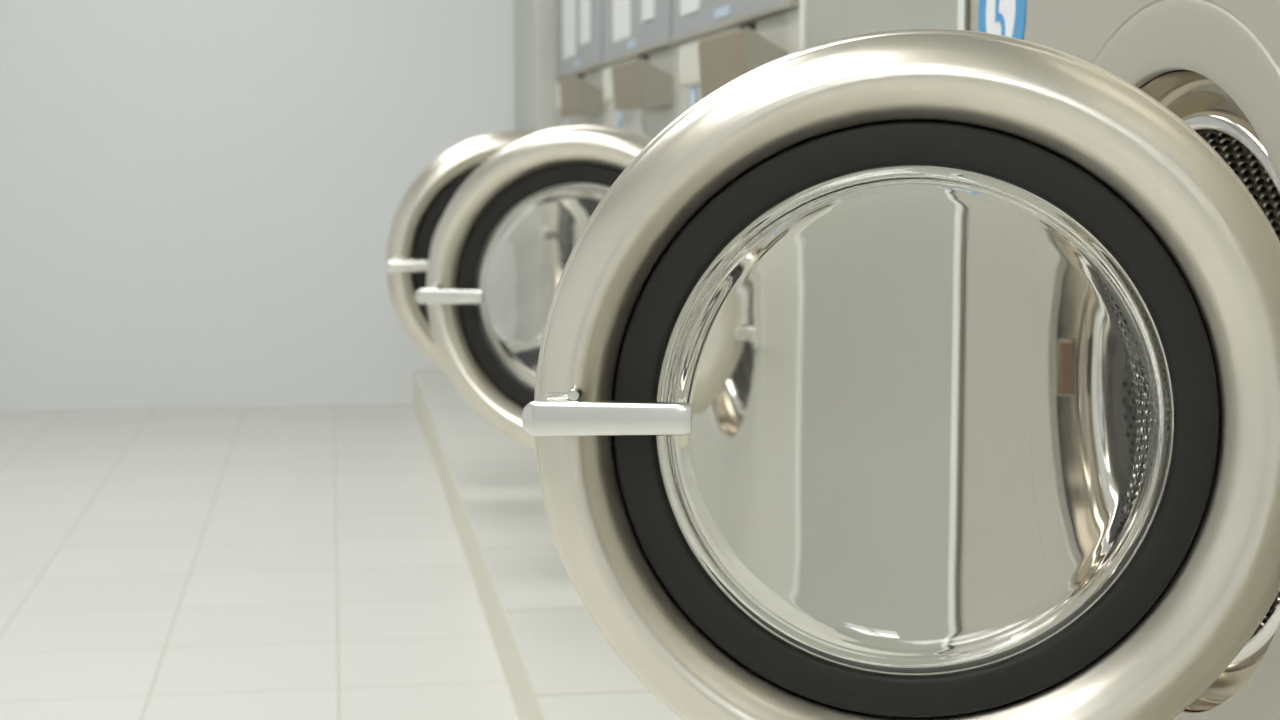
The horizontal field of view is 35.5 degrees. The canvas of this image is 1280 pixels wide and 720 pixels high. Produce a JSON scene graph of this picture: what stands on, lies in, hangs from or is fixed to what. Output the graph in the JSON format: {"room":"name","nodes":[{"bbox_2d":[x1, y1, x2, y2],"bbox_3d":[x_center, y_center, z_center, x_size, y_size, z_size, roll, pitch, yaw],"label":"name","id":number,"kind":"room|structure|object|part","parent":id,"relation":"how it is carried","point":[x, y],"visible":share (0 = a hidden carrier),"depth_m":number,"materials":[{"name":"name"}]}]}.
{"room":"laundry","nodes":[
{"label":"laundry","id":0,"kind":"room"},
{"bbox_2d":[0,0,514,410],"bbox_3d":[-1.392,-1.207,7.135,4.250,2.750,0.100,-1,6,-9],"label":"wall","id":1,"kind":"structure","parent":0,"point":[200,200],"depth_m":7.13,"materials":[{"name":"white paint"}]},
{"bbox_2d":[0,403,518,719],"bbox_3d":[-0.630,0.727,2.369,4.250,0.100,10.100,-1,6,-9],"label":"floor","id":2,"kind":"structure","parent":0,"point":[280,562],"depth_m":4.39,"materials":[{"name":"beige tile"}]},
{"bbox_2d":[515,0,561,131],"bbox_3d":[0.052,-1.077,6.905,0.903,2.300,0.800,-1,6,-9],"label":"column","id":3,"kind":"structure","parent":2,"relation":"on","point":[536,21],"depth_m":6.48,"materials":[{"name":"grey paint"}]},
{"bbox_2d":[413,370,681,719],"bbox_3d":[0.649,0.597,2.554,1.462,0.120,9.900,-1,6,-9],"label":"platform","id":4,"kind":"object","parent":2,"relation":"on","point":[556,663],"depth_m":3.82,"materials":[{"name":"beige tile"}]},
{"bbox_2d":[386,0,677,373],"bbox_3d":[0.108,-0.364,4.900,1.470,1.300,1.110,-1,6,-9],"label":"washing machine","id":5,"kind":"object","parent":4,"relation":"on","point":[640,78],"visible":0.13,"depth_m":4.53,"materials":[{"name":"silver metal"}]},
{"bbox_3d":[-0.508,-0.213,4.509,0.129,0.027,0.032,-1,6,-8],"label":"door handle","id":6,"kind":"part","parent":5,"relation":"part of","materials":[{"name":"silver metal"}]},
{"bbox_3d":[-0.285,-0.222,4.594,0.399,0.399,0.038,-1,6,-8],"label":"door glass","id":7,"kind":"part","parent":5,"relation":"part of","materials":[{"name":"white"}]},
{"bbox_3d":[-0.276,-0.220,4.579,0.607,0.607,0.058,-1,6,-8],"label":"door","id":8,"kind":"part","parent":5,"relation":"part of","materials":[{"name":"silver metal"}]},
{"bbox_3d":[-0.045,-0.903,4.984,0.005,0.205,0.290,-1,6,-9],"label":"label plate","id":9,"kind":"part","parent":5,"relation":"part of","materials":[{"name":"white plastic"}]},
{"bbox_3d":[0.186,-0.880,4.848,0.414,0.263,1.084,-1,6,-9],"label":"control panel","id":10,"kind":"part","parent":5,"relation":"part of","materials":[{"name":"grey metal"}]},
{"bbox_3d":[0.019,-0.870,4.570,0.006,0.184,0.176,-1,6,-9],"label":"label plate","id":11,"kind":"part","parent":5,"relation":"part of","materials":[{"name":"white plastic"}]},
{"bbox_2d":[556,0,606,126],"bbox_3d":[0.200,-0.481,6.016,0.947,1.300,1.080,-1,6,-9],"label":"washing machine","id":12,"kind":"object","parent":4,"relation":"on","point":[580,22],"visible":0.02,"depth_m":5.69,"materials":[{"name":"silver metal"}]},
{"bbox_3d":[-0.215,-1.021,6.084,0.005,0.200,0.311,-1,6,-9],"label":"label plate","id":13,"kind":"part","parent":12,"relation":"part of","materials":[{"name":"white"}]},
{"bbox_3d":[0.020,-0.993,5.925,0.414,0.263,1.054,-1,6,-9],"label":"control panel","id":14,"kind":"part","parent":12,"relation":"part of","materials":[{"name":"grey metal"}]},
{"bbox_3d":[-0.155,-0.991,5.696,0.005,0.179,0.207,-1,6,-9],"label":"label plate","id":15,"kind":"part","parent":12,"relation":"part of","materials":[{"name":"white plastic"}]},
{"bbox_2d":[415,0,798,449],"bbox_3d":[0.294,-0.247,3.791,1.442,1.300,1.150,-1,6,-9],"label":"washing machine","id":16,"kind":"object","parent":4,"relation":"on","point":[502,246],"visible":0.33,"depth_m":3.64,"materials":[{"name":"silver metal"}]},
{"bbox_3d":[-0.343,-0.115,3.627,0.129,0.027,0.032,2,6,15],"label":"door handle","id":17,"kind":"part","parent":16,"relation":"part of","materials":[{"name":"silver metal"}]},
{"bbox_3d":[-0.105,-0.120,3.619,0.399,0.399,0.038,2,6,15],"label":"door glass","id":18,"kind":"part","parent":16,"relation":"part of","materials":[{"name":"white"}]},
{"bbox_3d":[-0.102,-0.118,3.602,0.607,0.607,0.058,2,6,15],"label":"door","id":19,"kind":"part","parent":16,"relation":"part of","materials":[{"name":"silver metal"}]},
{"bbox_3d":[0.101,-0.804,4.041,0.005,0.205,0.197,-1,6,-9],"label":"label plate","id":20,"kind":"part","parent":16,"relation":"part of","materials":[{"name":"white plastic"}]},
{"bbox_3d":[0.359,-0.763,3.738,0.414,0.263,1.124,-1,6,-9],"label":"control panel","id":21,"kind":"part","parent":16,"relation":"part of","materials":[{"name":"grey metal"}]},
{"bbox_2d":[522,0,1279,719],"bbox_3d":[0.593,-0.043,1.841,1.448,1.300,1.163,-1,6,-9],"label":"washing machine","id":22,"kind":"object","parent":4,"relation":"on","point":[994,435],"visible":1,"depth_m":1.56,"materials":[{"name":"silver metal"}]},
{"bbox_3d":[-0.024,0.044,1.531,0.129,0.027,0.032,1,6,5],"label":"door handle","id":23,"kind":"part","parent":22,"relation":"part of","materials":[{"name":"silver metal"}]},
{"bbox_3d":[0.212,0.048,1.565,0.399,0.399,0.038,1,6,5],"label":"door glass","id":24,"kind":"part","parent":22,"relation":"part of","materials":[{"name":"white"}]},
{"bbox_3d":[0.389,-0.100,2.384,0.026,1.300,0.022,-1,6,-9],"label":"edge trim","id":25,"kind":"part","parent":22,"relation":"part of","materials":[{"name":"white metal"}]},
{"bbox_2d":[799,0,957,188],"bbox_3d":[0.735,-0.150,2.864,0.854,1.300,0.816,-1,6,-9],"label":"partition panel","id":26,"kind":"object","parent":2,"relation":"on","point":[820,21],"visible":0.02,"depth_m":2.78,"materials":[{"name":"grey metal"}]},
{"bbox_3d":[0.265,-0.184,3.189,0.024,1.300,0.026,-1,6,-9],"label":"edge trim","id":27,"kind":"part","parent":26,"relation":"part of","materials":[{"name":"white metal"}]}
]}

